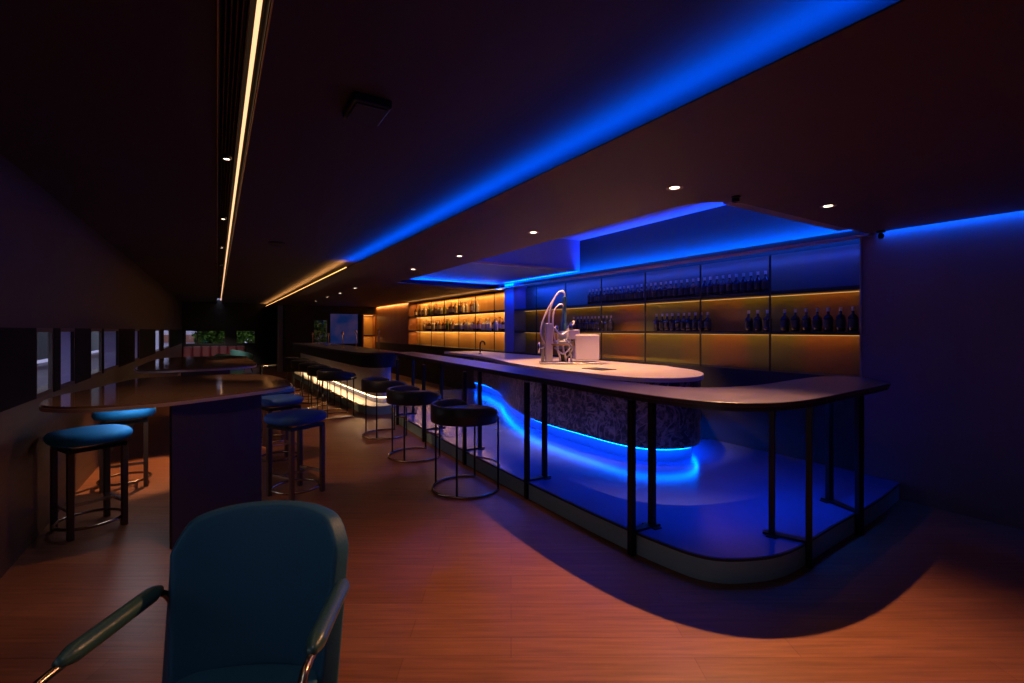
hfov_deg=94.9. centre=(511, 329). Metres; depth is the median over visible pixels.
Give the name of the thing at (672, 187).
recessed light
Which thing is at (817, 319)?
bottle
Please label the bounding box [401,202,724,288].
ceiling
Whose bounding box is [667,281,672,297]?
bottle
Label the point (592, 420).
kitchen island
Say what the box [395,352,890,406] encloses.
countertop
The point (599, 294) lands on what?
bottle
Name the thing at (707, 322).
bottle
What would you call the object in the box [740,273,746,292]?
bottle
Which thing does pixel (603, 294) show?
bottle
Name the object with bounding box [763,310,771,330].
bottle
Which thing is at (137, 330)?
window
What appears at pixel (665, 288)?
bottle
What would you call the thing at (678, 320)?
bottle
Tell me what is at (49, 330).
window
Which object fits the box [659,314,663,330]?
bottle
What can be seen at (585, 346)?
machine
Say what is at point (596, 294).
bottle
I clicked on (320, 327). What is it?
leafy tree
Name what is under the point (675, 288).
bottle
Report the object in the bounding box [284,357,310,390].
bar stool
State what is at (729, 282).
bottle
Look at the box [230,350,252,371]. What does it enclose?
lounge chair
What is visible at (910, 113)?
ceiling
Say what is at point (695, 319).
bottle
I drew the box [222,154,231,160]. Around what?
recessed light
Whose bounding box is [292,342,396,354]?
countertop
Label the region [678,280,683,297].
bottle
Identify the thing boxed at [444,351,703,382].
island countertop
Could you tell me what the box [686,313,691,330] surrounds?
bottle
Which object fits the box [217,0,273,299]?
linear ceiling slot
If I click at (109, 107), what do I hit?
ceiling
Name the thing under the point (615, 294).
bottle
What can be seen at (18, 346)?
piers
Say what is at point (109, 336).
roller blind
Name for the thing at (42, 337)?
building
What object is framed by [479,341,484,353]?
mixer tap
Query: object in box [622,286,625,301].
bottle
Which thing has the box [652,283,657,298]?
bottle
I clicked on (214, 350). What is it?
cushion
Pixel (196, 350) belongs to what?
cushion
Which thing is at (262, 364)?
coffee table
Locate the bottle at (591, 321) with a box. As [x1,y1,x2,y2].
[589,316,592,330]
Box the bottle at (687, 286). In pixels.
[684,279,689,296]
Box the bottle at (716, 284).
[713,276,719,294]
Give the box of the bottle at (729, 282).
[726,274,732,293]
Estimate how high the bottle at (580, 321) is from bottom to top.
0.235 m
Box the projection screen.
[330,313,357,343]
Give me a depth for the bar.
9.28 m
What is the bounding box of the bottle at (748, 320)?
[745,310,752,330]
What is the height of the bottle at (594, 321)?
0.235 m
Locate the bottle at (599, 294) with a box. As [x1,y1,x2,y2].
[598,289,600,302]
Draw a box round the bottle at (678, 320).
[675,313,680,330]
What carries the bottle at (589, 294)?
on the shelving at (823, 278)
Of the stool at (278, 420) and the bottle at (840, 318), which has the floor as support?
the stool at (278, 420)
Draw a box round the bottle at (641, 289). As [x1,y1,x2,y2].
[639,284,642,299]
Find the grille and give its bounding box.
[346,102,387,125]
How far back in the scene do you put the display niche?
17.73 m
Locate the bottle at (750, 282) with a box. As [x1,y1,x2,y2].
[747,272,753,292]
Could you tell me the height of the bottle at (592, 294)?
0.235 m
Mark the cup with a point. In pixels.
(563, 358)
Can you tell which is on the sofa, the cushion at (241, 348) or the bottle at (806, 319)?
the cushion at (241, 348)
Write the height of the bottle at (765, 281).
0.235 m
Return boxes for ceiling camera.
[876,230,885,238]
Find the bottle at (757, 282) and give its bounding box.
[754,271,761,291]
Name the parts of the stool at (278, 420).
leg, leg, seat, seat frame, leg, leg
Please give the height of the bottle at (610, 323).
0.235 m
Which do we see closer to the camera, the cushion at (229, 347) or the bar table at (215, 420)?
the bar table at (215, 420)
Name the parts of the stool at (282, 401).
seat frame, seat, leg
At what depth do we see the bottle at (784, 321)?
4.97 m
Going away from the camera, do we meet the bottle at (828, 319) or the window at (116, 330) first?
the bottle at (828, 319)
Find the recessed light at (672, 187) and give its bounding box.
[666,185,682,190]
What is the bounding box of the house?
[156,298,221,348]
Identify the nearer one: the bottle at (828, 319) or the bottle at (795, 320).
the bottle at (828, 319)
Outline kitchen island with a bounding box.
[444,351,703,461]
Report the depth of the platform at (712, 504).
3.80 m
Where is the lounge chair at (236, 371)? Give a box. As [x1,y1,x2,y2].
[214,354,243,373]
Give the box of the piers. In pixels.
[0,327,181,411]
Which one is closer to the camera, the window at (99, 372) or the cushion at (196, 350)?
the window at (99, 372)
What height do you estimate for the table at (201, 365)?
1.000 m
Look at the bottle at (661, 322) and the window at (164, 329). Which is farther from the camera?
the window at (164, 329)
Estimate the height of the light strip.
0.017 m
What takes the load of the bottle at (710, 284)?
on the shelving at (823, 278)
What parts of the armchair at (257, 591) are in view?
arm frame, backrest, arm frame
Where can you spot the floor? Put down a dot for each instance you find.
(501, 586)
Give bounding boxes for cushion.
[177,664,317,682]
[183,347,191,356]
[192,346,200,356]
[201,346,209,355]
[210,346,218,355]
[219,346,227,353]
[228,346,235,353]
[236,346,244,351]
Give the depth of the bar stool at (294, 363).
10.30 m
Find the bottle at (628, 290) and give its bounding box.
[626,286,629,300]
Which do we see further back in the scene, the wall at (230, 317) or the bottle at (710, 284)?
the wall at (230, 317)
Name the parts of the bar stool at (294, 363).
backrest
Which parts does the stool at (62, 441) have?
leg, leg, seat, seat frame, leg, leg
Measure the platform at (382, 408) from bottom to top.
0.150 m
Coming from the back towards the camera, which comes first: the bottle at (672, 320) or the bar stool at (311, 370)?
the bar stool at (311, 370)
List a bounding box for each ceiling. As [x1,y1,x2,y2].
[0,0,216,302]
[264,0,1023,307]
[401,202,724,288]
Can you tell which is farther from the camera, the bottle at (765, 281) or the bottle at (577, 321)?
the bottle at (577, 321)
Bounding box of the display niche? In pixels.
[360,314,375,348]
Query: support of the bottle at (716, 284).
on the shelving at (823, 278)
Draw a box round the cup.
[560,354,567,361]
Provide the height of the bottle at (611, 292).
0.235 m
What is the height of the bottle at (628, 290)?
0.235 m
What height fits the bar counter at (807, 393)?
1.059 m
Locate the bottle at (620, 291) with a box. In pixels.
[618,286,621,301]
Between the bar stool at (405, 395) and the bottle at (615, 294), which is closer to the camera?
the bar stool at (405, 395)
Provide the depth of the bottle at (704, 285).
5.80 m
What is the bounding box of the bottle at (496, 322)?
[495,318,497,330]
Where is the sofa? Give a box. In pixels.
[183,346,244,356]
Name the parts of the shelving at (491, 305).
shelf, shelf, panel, panel, panel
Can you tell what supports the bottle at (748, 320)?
on the shelving at (823, 278)
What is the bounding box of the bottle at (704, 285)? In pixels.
[701,277,706,295]
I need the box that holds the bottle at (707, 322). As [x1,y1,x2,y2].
[704,312,711,330]
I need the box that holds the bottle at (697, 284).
[695,278,698,295]
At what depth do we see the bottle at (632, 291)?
6.80 m
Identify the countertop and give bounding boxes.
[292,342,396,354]
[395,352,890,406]
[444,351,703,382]
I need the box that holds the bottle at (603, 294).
[602,288,604,302]
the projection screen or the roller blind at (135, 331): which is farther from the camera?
the projection screen
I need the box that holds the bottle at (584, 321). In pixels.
[582,316,585,330]
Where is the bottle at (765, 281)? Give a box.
[761,271,768,291]
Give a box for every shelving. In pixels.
[409,291,504,350]
[515,244,859,375]
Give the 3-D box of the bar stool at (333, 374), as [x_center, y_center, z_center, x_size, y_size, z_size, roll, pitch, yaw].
[-2.972,1.071,7.993,0.643,0.787,0.660,0,0,-32]
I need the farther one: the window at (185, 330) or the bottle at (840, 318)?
the window at (185, 330)
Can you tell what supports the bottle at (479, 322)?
on the shelving at (491, 305)
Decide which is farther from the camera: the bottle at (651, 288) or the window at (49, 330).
the bottle at (651, 288)
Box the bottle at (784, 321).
[780,309,788,330]
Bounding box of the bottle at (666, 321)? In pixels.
[664,313,669,330]
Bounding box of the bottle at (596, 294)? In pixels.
[594,289,597,303]
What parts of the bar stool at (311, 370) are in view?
leg, leg, backrest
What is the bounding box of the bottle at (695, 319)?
[692,312,697,330]
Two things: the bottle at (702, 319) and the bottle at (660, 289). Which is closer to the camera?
the bottle at (702, 319)
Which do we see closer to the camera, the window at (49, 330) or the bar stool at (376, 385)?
the window at (49, 330)
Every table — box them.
[39,374,291,548]
[134,356,256,375]
[257,363,276,374]
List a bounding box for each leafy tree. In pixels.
[190,331,247,343]
[246,331,253,342]
[314,320,326,342]
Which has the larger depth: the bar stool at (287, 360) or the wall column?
the wall column
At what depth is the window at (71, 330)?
4.20 m
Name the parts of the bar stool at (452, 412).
leg, leg, backrest, seat, leg, leg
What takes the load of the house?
on the ground
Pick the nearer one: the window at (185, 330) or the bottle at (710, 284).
the bottle at (710, 284)
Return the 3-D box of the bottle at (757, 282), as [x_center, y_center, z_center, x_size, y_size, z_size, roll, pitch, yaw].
[2.747,-0.534,5.249,0.081,0.235,0.083,0,0,6]
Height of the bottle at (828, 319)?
0.235 m
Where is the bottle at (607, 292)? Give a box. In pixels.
[605,288,608,302]
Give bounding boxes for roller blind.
[61,332,69,383]
[104,331,115,368]
[135,331,136,357]
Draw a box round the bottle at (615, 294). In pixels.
[613,287,617,301]
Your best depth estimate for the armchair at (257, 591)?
1.44 m
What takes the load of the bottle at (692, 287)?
on the shelving at (823, 278)
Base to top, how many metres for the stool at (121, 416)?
0.734 m
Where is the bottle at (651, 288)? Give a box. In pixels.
[648,283,652,299]
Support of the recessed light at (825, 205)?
in the ceiling at (910, 113)
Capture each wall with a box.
[0,154,181,578]
[37,350,98,387]
[182,300,275,366]
[276,305,372,371]
[376,205,859,470]
[860,211,1023,529]
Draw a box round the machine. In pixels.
[538,290,599,364]
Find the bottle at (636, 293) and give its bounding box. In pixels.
[634,285,638,300]
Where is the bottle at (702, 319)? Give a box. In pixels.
[698,312,703,330]
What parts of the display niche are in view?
panel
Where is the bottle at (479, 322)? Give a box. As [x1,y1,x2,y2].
[478,318,481,330]
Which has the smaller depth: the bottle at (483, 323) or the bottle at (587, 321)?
the bottle at (587, 321)
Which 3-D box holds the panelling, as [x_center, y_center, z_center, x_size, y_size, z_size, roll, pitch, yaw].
[-4.043,-0.395,16.412,0.500,1.680,3.900,0,0,-32]
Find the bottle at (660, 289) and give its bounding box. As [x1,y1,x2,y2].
[658,282,662,298]
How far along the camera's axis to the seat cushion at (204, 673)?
1.38 m
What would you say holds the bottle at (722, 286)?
on the shelving at (823, 278)
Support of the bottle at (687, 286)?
on the shelving at (823, 278)
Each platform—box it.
[292,372,395,414]
[391,388,899,583]
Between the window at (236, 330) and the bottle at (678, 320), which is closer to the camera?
the bottle at (678, 320)
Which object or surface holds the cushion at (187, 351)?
on the sofa
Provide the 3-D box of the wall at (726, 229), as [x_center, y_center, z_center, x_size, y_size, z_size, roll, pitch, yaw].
[-0.824,-0.035,11.263,0.520,3.000,16.044,0,0,-32]
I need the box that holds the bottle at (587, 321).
[585,316,589,330]
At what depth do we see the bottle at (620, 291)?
7.02 m
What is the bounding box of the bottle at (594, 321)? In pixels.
[593,316,596,330]
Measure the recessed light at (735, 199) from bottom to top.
0.036 m
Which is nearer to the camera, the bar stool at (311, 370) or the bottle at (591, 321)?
the bottle at (591, 321)
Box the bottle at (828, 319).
[823,307,832,330]
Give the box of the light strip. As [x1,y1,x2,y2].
[267,267,346,305]
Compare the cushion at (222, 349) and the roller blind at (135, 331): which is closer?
the roller blind at (135, 331)
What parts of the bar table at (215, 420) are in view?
panel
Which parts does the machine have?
post, post, plate, tank lid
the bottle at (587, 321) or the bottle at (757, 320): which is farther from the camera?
the bottle at (587, 321)
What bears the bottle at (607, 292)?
on the shelving at (823, 278)
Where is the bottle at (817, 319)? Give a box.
[812,308,821,330]
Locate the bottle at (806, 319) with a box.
[802,308,810,330]
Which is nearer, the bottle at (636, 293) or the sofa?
the bottle at (636, 293)
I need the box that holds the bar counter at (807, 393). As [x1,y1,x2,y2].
[395,352,890,568]
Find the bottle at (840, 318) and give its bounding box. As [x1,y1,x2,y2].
[836,307,845,330]
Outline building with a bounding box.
[37,331,98,359]
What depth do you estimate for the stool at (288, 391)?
5.87 m
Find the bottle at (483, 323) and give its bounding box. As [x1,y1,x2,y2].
[481,322,484,330]
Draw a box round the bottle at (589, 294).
[587,290,590,303]
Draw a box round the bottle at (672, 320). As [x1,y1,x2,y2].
[669,313,674,330]
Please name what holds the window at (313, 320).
in the wall at (297, 319)
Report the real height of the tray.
0.006 m
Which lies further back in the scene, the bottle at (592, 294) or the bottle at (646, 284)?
the bottle at (592, 294)
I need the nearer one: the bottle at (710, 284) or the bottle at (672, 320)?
the bottle at (710, 284)
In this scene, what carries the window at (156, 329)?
attached to the piers
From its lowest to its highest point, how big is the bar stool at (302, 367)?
0.787 m
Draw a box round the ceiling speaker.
[343,91,391,125]
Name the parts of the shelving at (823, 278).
shelf, shelf, panel, panel, panel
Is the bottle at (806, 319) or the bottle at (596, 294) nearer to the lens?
the bottle at (806, 319)
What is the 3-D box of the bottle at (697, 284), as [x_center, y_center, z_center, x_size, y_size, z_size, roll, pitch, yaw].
[2.344,-0.534,5.899,0.083,0.235,0.081,0,0,11]
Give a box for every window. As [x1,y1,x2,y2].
[37,328,52,397]
[61,328,74,388]
[91,329,101,377]
[104,329,118,372]
[135,329,139,360]
[156,329,159,352]
[164,329,169,349]
[185,330,225,344]
[236,330,254,343]
[313,320,327,342]
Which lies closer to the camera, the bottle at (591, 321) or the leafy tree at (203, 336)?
the bottle at (591, 321)
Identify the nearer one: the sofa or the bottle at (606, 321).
the bottle at (606, 321)
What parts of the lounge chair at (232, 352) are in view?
backrest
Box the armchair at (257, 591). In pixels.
[33,500,349,682]
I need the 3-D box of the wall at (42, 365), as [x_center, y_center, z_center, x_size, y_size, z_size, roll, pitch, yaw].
[-11.505,1.030,13.440,0.280,0.970,29.000,0,0,-32]
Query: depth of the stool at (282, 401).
5.12 m
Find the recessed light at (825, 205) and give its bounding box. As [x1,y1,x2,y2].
[820,204,836,207]
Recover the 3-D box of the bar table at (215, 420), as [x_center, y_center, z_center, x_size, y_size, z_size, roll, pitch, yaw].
[-2.723,0.965,3.954,1.541,1.000,2.026,0,0,-32]
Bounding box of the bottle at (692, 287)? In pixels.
[690,279,695,296]
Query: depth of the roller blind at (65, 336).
4.07 m
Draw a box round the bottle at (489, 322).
[488,318,490,330]
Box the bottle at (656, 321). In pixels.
[653,314,658,330]
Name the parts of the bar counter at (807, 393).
leg, leg, leg, foot plate, leg, leg, foot plate, leg, leg, foot plate, leg, leg, foot plate, leg, leg, foot plate, leg, leg, foot plate, leg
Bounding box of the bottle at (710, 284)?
[707,277,712,295]
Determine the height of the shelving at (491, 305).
1.290 m
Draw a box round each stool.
[43,424,132,540]
[91,408,155,493]
[261,387,294,445]
[261,394,303,461]
[264,409,326,500]
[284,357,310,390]
[291,359,321,396]
[298,362,331,403]
[307,365,343,410]
[317,368,356,419]
[361,377,408,439]
[386,385,442,462]
[430,398,499,498]
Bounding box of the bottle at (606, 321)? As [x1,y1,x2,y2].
[604,316,608,330]
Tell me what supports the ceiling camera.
attached to the ceiling at (910, 113)
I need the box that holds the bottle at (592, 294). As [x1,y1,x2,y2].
[591,289,594,303]
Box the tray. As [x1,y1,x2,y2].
[582,367,615,370]
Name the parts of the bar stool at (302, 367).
backrest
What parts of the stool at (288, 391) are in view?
leg, seat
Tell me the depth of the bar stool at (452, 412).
4.13 m
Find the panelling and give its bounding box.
[373,302,417,343]
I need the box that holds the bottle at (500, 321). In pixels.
[498,317,501,330]
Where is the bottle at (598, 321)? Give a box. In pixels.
[596,316,600,330]
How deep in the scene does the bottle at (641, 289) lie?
6.66 m
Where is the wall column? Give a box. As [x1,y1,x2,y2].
[277,305,282,371]
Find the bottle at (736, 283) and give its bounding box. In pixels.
[732,274,739,293]
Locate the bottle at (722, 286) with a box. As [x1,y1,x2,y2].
[719,275,725,294]
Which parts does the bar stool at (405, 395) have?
leg, leg, backrest, leg, seat, leg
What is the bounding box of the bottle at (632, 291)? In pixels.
[630,285,634,300]
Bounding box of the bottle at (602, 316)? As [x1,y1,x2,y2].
[600,316,603,330]
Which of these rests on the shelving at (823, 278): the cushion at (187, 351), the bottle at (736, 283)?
the bottle at (736, 283)
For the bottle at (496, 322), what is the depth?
10.12 m
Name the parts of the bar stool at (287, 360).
backrest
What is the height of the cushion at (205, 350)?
0.660 m
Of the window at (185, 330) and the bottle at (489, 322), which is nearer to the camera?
the bottle at (489, 322)
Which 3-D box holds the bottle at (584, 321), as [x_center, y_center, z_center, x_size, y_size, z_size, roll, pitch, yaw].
[1.194,-0.104,7.734,0.081,0.235,0.083,0,0,39]
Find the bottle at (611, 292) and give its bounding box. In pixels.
[609,287,612,302]
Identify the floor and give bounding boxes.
[0,367,1023,682]
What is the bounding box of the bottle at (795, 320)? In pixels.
[791,309,799,330]
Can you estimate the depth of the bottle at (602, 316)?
7.33 m
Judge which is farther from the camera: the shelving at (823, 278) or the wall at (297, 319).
the wall at (297, 319)
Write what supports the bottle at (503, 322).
on the shelving at (491, 305)
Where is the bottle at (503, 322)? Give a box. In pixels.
[501,318,504,330]
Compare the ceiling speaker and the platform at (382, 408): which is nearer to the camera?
the ceiling speaker
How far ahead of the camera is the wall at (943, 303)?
3.79 m
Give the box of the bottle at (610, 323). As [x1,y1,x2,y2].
[608,316,613,330]
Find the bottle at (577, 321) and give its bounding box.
[575,317,578,329]
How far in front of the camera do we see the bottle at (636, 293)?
6.73 m
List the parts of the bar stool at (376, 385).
leg, leg, backrest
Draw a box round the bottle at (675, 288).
[673,280,677,297]
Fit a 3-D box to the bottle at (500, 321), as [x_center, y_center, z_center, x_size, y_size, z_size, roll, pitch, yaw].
[-0.253,-0.137,10.077,0.081,0.300,0.079,0,0,-32]
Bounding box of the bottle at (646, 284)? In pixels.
[643,284,647,299]
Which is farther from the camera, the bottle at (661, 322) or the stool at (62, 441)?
the bottle at (661, 322)
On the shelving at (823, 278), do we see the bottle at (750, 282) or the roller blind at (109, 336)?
the bottle at (750, 282)
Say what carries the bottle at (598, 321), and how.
on the shelving at (823, 278)
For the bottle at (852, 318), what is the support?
on the shelving at (823, 278)
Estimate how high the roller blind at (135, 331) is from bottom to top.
0.515 m
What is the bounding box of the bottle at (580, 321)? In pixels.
[579,317,582,330]
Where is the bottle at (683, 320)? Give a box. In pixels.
[680,313,685,330]
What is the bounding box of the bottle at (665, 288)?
[663,281,667,298]
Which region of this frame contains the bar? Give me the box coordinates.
[292,342,396,402]
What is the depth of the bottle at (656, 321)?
6.42 m
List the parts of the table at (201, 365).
panel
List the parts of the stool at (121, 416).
leg, seat, seat frame, leg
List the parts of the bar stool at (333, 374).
leg, backrest, leg, leg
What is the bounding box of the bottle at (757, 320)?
[754,310,761,330]
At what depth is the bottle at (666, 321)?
6.28 m
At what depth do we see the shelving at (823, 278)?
5.67 m
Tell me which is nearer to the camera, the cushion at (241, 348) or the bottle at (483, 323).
the bottle at (483, 323)
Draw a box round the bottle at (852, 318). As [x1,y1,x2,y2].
[848,307,857,330]
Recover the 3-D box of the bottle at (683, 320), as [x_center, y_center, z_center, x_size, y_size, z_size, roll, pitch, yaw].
[2.226,-0.104,6.087,0.083,0.235,0.081,0,0,24]
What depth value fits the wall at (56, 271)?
3.56 m

